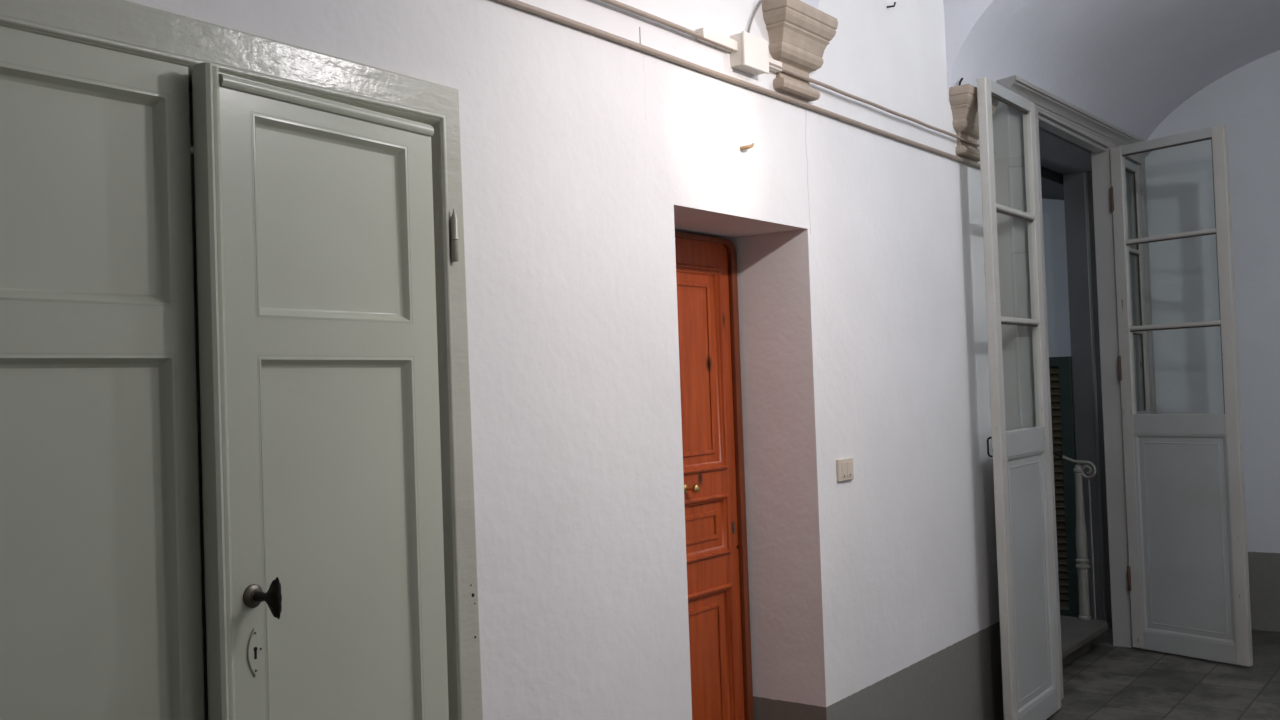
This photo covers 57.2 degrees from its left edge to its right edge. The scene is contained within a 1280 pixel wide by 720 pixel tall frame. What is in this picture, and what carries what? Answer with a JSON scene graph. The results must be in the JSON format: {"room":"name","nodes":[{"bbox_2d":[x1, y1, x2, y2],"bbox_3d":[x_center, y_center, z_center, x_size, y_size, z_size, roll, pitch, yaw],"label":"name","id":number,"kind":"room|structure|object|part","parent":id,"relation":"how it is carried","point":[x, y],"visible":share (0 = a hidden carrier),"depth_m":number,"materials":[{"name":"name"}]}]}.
{"room":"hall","nodes":[
{"label":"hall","id":0,"kind":"room"},
{"bbox_2d":[126,0,1138,719],"bbox_3d":[-0.078,-0.235,3.413,0.360,3.750,10.150,-3,-2,37],"label":"wall","id":1,"kind":"structure","parent":0,"point":[874,595],"depth_m":3.48,"materials":[{"name":"white paint"}]},
{"bbox_2d":[0,26,204,719],"bbox_3d":[-0.970,0.546,1.870,0.037,2.156,0.586,-3,-2,37],"label":"door leaf","id":2,"kind":"structure","parent":1,"relation":"in","point":[101,593],"depth_m":1.97,"materials":[{"name":"grey paint"}]},
{"bbox_3d":[-0.991,-0.281,1.909,0.012,0.335,0.422,-3,-2,37],"label":"panel","id":3,"kind":"part","parent":2,"relation":"part of","materials":[{"name":"grey paint"}]},
{"bbox_3d":[-0.963,0.500,1.889,0.012,0.975,0.422,-3,-2,37],"label":"panel","id":4,"kind":"part","parent":2,"relation":"part of","materials":[{"name":"grey paint"}]},
{"bbox_3d":[-0.979,-0.282,1.900,0.018,0.381,0.468,-3,-2,37],"label":"panel moulding","id":5,"kind":"part","parent":2,"relation":"part of","materials":[{"name":"grey paint"}]},
{"bbox_3d":[-0.952,0.500,1.880,0.018,1.021,0.468,-3,-2,37],"label":"panel moulding","id":6,"kind":"part","parent":2,"relation":"part of","materials":[{"name":"grey paint"}]},
{"bbox_2d":[0,0,482,719],"bbox_3d":[-0.791,0.532,2.106,0.074,2.324,1.393,-3,-2,37],"label":"door frame","id":7,"kind":"structure","parent":1,"relation":"attached to","point":[123,26],"depth_m":2.58,"materials":[{"name":"grey paint"}]},
{"bbox_2d":[192,62,448,719],"bbox_3d":[-0.571,0.547,2.303,0.109,2.152,0.600,-3,-2,32],"label":"door leaf","id":8,"kind":"structure","parent":1,"relation":"in","point":[321,446],"depth_m":2.30,"materials":[{"name":"grey paint"}]},
{"bbox_3d":[-0.700,0.531,2.132,0.004,0.087,0.031,-3,-2,32],"label":"keyhole plate","id":9,"kind":"part","parent":8,"relation":"part of","materials":[{"name":"grey metal"}]},
{"bbox_3d":[-0.670,0.428,2.114,0.063,0.077,0.024,-3,-2,32],"label":"twist handle","id":10,"kind":"part","parent":8,"relation":"part of","materials":[{"name":"black metal"}]},
{"bbox_3d":[-0.624,-0.268,2.360,0.012,0.340,0.367,-3,-2,32],"label":"panel","id":11,"kind":"part","parent":8,"relation":"part of","materials":[{"name":"grey paint"}]},
{"bbox_3d":[-0.612,-0.268,2.352,0.018,0.386,0.413,-3,-2,32],"label":"panel moulding","id":12,"kind":"part","parent":8,"relation":"part of","materials":[{"name":"grey paint"}]},
{"bbox_3d":[-0.597,0.501,2.341,0.012,0.971,0.367,-3,-2,32],"label":"panel","id":13,"kind":"part","parent":8,"relation":"part of","materials":[{"name":"grey paint"}]},
{"bbox_3d":[-0.585,0.500,2.333,0.018,1.017,0.413,-3,-2,32],"label":"panel moulding","id":14,"kind":"part","parent":8,"relation":"part of","materials":[{"name":"grey paint"}]},
{"bbox_2d":[600,0,732,50],"bbox_3d":[-1.090,-0.955,1.793,0.015,0.016,4.545,-3,-2,37],"label":"cable conduit","id":15,"kind":"object","parent":1,"relation":"attached to","point":[618,4],"visible":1,"depth_m":3.30,"materials":[{"name":"beige plastic"}]},
{"bbox_2d":[675,237,744,719],"bbox_3d":[0.137,0.612,3.815,0.095,2.050,0.700,-3,-2,37],"label":"wooden door","id":16,"kind":"structure","parent":1,"relation":"in","point":[711,529],"depth_m":3.98,"materials":[{"name":"orange wood"}]},
{"bbox_3d":[0.170,0.421,3.838,0.054,0.030,0.030,-3,-2,37],"label":"brass knob","id":17,"kind":"part","parent":16,"relation":"part of","materials":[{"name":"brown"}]},
{"bbox_3d":[0.113,0.028,3.847,0.007,0.586,0.449,-3,-2,37],"label":"raised field moulding","id":18,"kind":"part","parent":16,"relation":"part of","materials":[{"name":"orange wood"}]},
{"bbox_3d":[0.100,0.029,3.857,0.024,0.646,0.509,-3,-2,37],"label":"panel","id":19,"kind":"part","parent":16,"relation":"part of","materials":[{"name":"orange wood"}]},
{"bbox_3d":[0.118,0.028,3.843,0.021,0.698,0.561,-3,-2,37],"label":"panel moulding","id":20,"kind":"part","parent":16,"relation":"part of","materials":[{"name":"orange wood"}]},
{"bbox_3d":[0.131,0.563,3.834,0.007,0.096,0.449,-3,-2,37],"label":"raised field moulding","id":21,"kind":"part","parent":16,"relation":"part of","materials":[{"name":"orange wood"}]},
{"bbox_3d":[0.119,0.563,3.843,0.024,0.156,0.509,-3,-2,37],"label":"panel","id":22,"kind":"part","parent":16,"relation":"part of","materials":[{"name":"orange wood"}]},
{"bbox_3d":[0.151,1.125,3.819,0.007,0.601,0.449,-3,-2,37],"label":"raised field moulding","id":23,"kind":"part","parent":16,"relation":"part of","materials":[{"name":"orange wood"}]},
{"bbox_3d":[0.137,0.562,3.829,0.021,0.208,0.561,-3,-2,37],"label":"panel moulding","id":24,"kind":"part","parent":16,"relation":"part of","materials":[{"name":"orange wood"}]},
{"bbox_3d":[0.139,1.125,3.829,0.024,0.661,0.509,-3,-2,37],"label":"panel","id":25,"kind":"part","parent":16,"relation":"part of","materials":[{"name":"orange wood"}]},
{"bbox_3d":[0.157,1.124,3.815,0.021,0.713,0.561,-3,-2,37],"label":"panel moulding","id":26,"kind":"part","parent":16,"relation":"part of","materials":[{"name":"orange wood"}]},
{"bbox_3d":[0.325,0.582,4.074,0.005,0.040,0.018,-3,-2,37],"label":"lock plate","id":27,"kind":"part","parent":16,"relation":"part of","materials":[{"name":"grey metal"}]},
{"bbox_2d":[675,232,753,719],"bbox_3d":[0.121,0.611,3.831,0.059,2.066,0.770,-3,-2,37],"label":"door frame","id":28,"kind":"structure","parent":1,"relation":"attached to","point":[731,251],"depth_m":4.11,"materials":[{"name":"brown wood"}]},
{"bbox_2d":[496,0,979,168],"bbox_3d":[-0.427,-0.865,2.680,0.017,0.018,6.760,-3,-2,37],"label":"cable conduit","id":29,"kind":"object","parent":1,"relation":"attached to","point":[515,3],"visible":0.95,"depth_m":3.50,"materials":[{"name":"beige plastic"}]},
{"bbox_2d":[695,27,781,74],"bbox_3d":[0.325,-0.959,3.654,0.054,0.106,0.460,-3,-2,37],"label":"junction box","id":30,"kind":"object","parent":1,"relation":"attached to","point":[750,53],"visible":0.97,"depth_m":3.63,"materials":[{"name":"beige plastic"}]},
{"bbox_2d":[748,0,762,32],"bbox_3d":[0.396,-1.124,3.787,0.010,0.233,0.195,-3,-2,37],"label":"loose cable","id":31,"kind":"object","parent":30,"relation":"attached to","point":[761,1],"visible":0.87,"depth_m":3.73,"materials":[{"name":"grey plastic"}]},
{"bbox_2d":[740,143,753,149],"bbox_3d":[0.330,-0.666,3.662,0.055,0.024,0.026,-2,-1,2],"label":"wall hook","id":32,"kind":"object","parent":1,"relation":"attached to","point":[746,147],"visible":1,"depth_m":3.65,"materials":[{"name":"beige metal"}]},
{"bbox_2d":[762,0,837,101],"bbox_3d":[0.534,-1.028,3.919,0.114,0.283,0.350,-3,-2,37],"label":"stone corbel","id":33,"kind":"object","parent":1,"relation":"attached to","point":[799,33],"visible":0.85,"depth_m":3.87,"materials":[{"name":"beige stone"}]},
{"bbox_2d":[836,458,853,481],"bbox_3d":[0.720,0.384,4.113,0.014,0.077,0.110,-3,-2,37],"label":"light switch","id":34,"kind":"object","parent":1,"relation":"attached to","point":[844,466],"visible":1,"depth_m":4.10,"materials":[{"name":"beige plastic"}]},
{"bbox_2d":[769,62,995,152],"bbox_3d":[0.997,-0.953,4.543,0.013,0.014,2.070,-3,-2,37],"label":"cable conduit","id":35,"kind":"object","parent":1,"relation":"attached to","point":[783,69],"visible":0.87,"depth_m":4.34,"materials":[{"name":"beige plastic"}]},
{"bbox_2d":[949,84,998,161],"bbox_3d":[1.460,-1.030,5.142,0.114,0.283,0.350,-3,-2,37],"label":"stone corbel","id":36,"kind":"object","parent":1,"relation":"attached to","point":[963,100],"visible":0.73,"depth_m":5.05,"materials":[{"name":"beige stone"}]},
{"bbox_2d":[977,77,1060,719],"bbox_3d":[1.678,0.205,5.221,0.072,2.815,0.648,-3,-2,37],"label":"door leaf","id":37,"kind":"structure","parent":1,"relation":"in","point":[1021,457],"depth_m":5.14,"materials":[{"name":"grey paint"}]},
{"bbox_3d":[1.494,0.370,4.992,0.035,0.088,0.008,-3,-2,36],"label":"pull handle","id":38,"kind":"part","parent":37,"relation":"part of","materials":[{"name":"black metal"}]},
{"bbox_3d":[1.643,-1.176,5.247,0.040,0.052,0.512,-3,-2,36],"label":"rail","id":39,"kind":"part","parent":37,"relation":"part of","materials":[{"name":"grey paint"}]},
{"bbox_3d":[1.696,0.361,5.208,0.040,0.109,0.512,-3,-2,36],"label":"rail","id":40,"kind":"part","parent":37,"relation":"part of","materials":[{"name":"grey paint"}]},
{"bbox_3d":[1.716,0.963,5.193,0.017,1.096,0.512,-3,-2,36],"label":"panel","id":41,"kind":"part","parent":37,"relation":"part of","materials":[{"name":"grey paint"}]},
{"bbox_3d":[1.728,0.963,5.184,0.012,1.096,0.512,-3,-2,36],"label":"panel moulding","id":42,"kind":"part","parent":37,"relation":"part of","materials":[{"name":"grey paint"}]},
{"bbox_3d":[1.738,1.561,5.177,0.040,0.100,0.512,-3,-2,36],"label":"rail","id":43,"kind":"part","parent":37,"relation":"part of","materials":[{"name":"grey paint"}]},
{"bbox_2d":[992,75,1156,699],"bbox_3d":[2.445,0.146,6.314,0.168,2.959,2.546,-3,-2,37],"label":"door frame","id":44,"kind":"structure","parent":1,"relation":"attached to","point":[1053,114],"depth_m":6.19,"materials":[{"name":"grey paint"}]},
{"bbox_3d":[2.404,-1.273,6.344,0.148,0.119,2.546,-3,-2,37],"label":"cornice","id":45,"kind":"part","parent":44,"relation":"part of","materials":[{"name":"grey paint"}]},
{"bbox_2d":[1039,127,1111,623],"bbox_3d":[2.303,0.219,6.547,0.342,2.835,1.900,-3,-2,37],"label":"door frame","id":46,"kind":"structure","parent":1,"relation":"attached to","point":[1058,154],"depth_m":7.32,"materials":[{"name":"grey paint"}]},
{"bbox_3d":[2.833,0.232,7.300,0.020,2.810,0.020,-3,-2,37],"label":"bead moulding","id":47,"kind":"part","parent":46,"relation":"part of","materials":[{"name":"grey paint"}]},
{"bbox_2d":[1125,159,1150,413],"bbox_3d":[2.921,0.206,6.961,0.040,2.815,0.655,-3,-2,37],"label":"door leaf","id":48,"kind":"structure","parent":1,"relation":"in","point":[1132,168],"depth_m":7.18,"materials":[{"name":"grey paint"}]},
{"bbox_3d":[2.872,-1.174,6.996,0.040,0.052,0.519,-3,-2,37],"label":"rail","id":49,"kind":"part","parent":48,"relation":"part of","materials":[{"name":"grey paint"}]},
{"bbox_3d":[2.926,0.363,6.957,0.040,0.109,0.519,-3,-2,37],"label":"rail","id":50,"kind":"part","parent":48,"relation":"part of","materials":[{"name":"grey paint"}]},
{"bbox_2d":[1110,125,1252,666],"bbox_3d":[2.925,0.191,6.370,0.074,2.815,0.661,-1,-2,-37],"label":"door leaf","id":51,"kind":"structure","parent":1,"relation":"in","point":[1188,569],"depth_m":6.31,"materials":[{"name":"grey paint"}]},
{"bbox_3d":[2.872,-1.190,6.398,0.040,0.052,0.519,-1,-2,-36],"label":"rail","id":52,"kind":"part","parent":51,"relation":"part of","materials":[{"name":"grey paint"}]},
{"bbox_3d":[2.925,0.347,6.359,0.040,0.109,0.519,-1,-2,-36],"label":"rail","id":53,"kind":"part","parent":51,"relation":"part of","materials":[{"name":"grey paint"}]},
{"bbox_3d":[2.936,0.950,6.335,0.012,1.096,0.519,-1,-2,-36],"label":"panel moulding","id":54,"kind":"part","parent":51,"relation":"part of","materials":[{"name":"grey paint"}]},
{"bbox_3d":[2.948,0.949,6.344,0.017,1.096,0.519,-1,-2,-36],"label":"panel","id":55,"kind":"part","parent":51,"relation":"part of","materials":[{"name":"grey paint"}]},
{"bbox_3d":[2.967,1.547,6.328,0.040,0.100,0.519,-1,-2,-36],"label":"rail","id":56,"kind":"part","parent":51,"relation":"part of","materials":[{"name":"grey paint"}]},
{"bbox_2d":[763,0,1279,140],"bbox_3d":[1.217,-1.560,2.432,3.000,0.785,10.150,-3,-2,37],"label":"ceiling","id":57,"kind":"structure","parent":0,"point":[1128,64],"depth_m":5.94,"materials":[{"name":"white paint"}]},
{"bbox_2d":[1040,166,1063,199],"bbox_3d":[1.254,-1.325,7.672,2.520,0.530,3.750,-3,-2,37],"label":"ceiling","id":58,"kind":"structure","parent":0,"point":[1052,187],"depth_m":7.57,"materials":[{"name":"grey paint"}]},
{"bbox_2d":[1042,199,1070,356],"bbox_3d":[1.150,0.051,7.502,2.640,3.300,4.150,-3,-2,37],"label":"wall","id":59,"kind":"structure","parent":0,"point":[1055,255],"depth_m":8.65,"materials":[{"name":"paint"}]},
{"bbox_2d":[1046,607,1279,719],"bbox_3d":[0.435,1.679,3.655,6.000,0.100,11.150,-3,-2,37],"label":"floor","id":60,"kind":"structure","parent":0,"point":[1126,683],"depth_m":5.79,"materials":[{"name":"grey tile"}]},
{"bbox_2d":[1049,356,1078,616],"bbox_3d":[2.504,0.820,7.436,0.520,1.665,0.040,-3,-2,37],"label":"shutter","id":61,"kind":"object","parent":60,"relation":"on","point":[1060,368],"visible":0.32,"depth_m":7.31,"materials":[{"name":"green paint"}]},
{"bbox_2d":[1060,615,1107,667],"bbox_3d":[1.746,1.583,6.497,1.270,0.145,1.505,-3,-2,37],"label":"stair step","id":62,"kind":"structure","parent":60,"relation":"on","point":[1077,635],"depth_m":6.44,"materials":[{"name":"stone"}]},
{"bbox_2d":[1053,449,1096,619],"bbox_3d":[2.315,0.876,6.813,0.646,1.245,0.084,-2,-1,13],"label":"newel post","id":63,"kind":"object","parent":62,"relation":"on","point":[1082,560],"visible":0.93,"depth_m":6.74,"materials":[{"name":"white metal"}]},
{"bbox_3d":[2.215,0.417,6.843,0.479,0.319,0.024,-2,-1,6],"label":"handrail","id":64,"kind":"part","parent":63,"relation":"part of","materials":[{"name":"black metal"}]},
{"bbox_3d":[2.544,1.046,6.760,0.076,0.886,0.076,-3,-2,37],"label":"post","id":65,"kind":"part","parent":63,"relation":"part of","materials":[{"name":"white metal"}]},
{"bbox_3d":[2.599,1.087,6.744,0.009,0.800,0.009,-2,-2,15],"label":"rod","id":66,"kind":"part","parent":63,"relation":"part of","materials":[{"name":"white metal"}]},
{"bbox_2d":[1145,50,1279,631],"bbox_3d":[4.384,-0.312,6.527,3.000,3.750,0.200,-3,-2,37],"label":"wall","id":67,"kind":"structure","parent":0,"point":[1179,179],"depth_m":7.01,"materials":[{"name":"white paint"}]}
]}

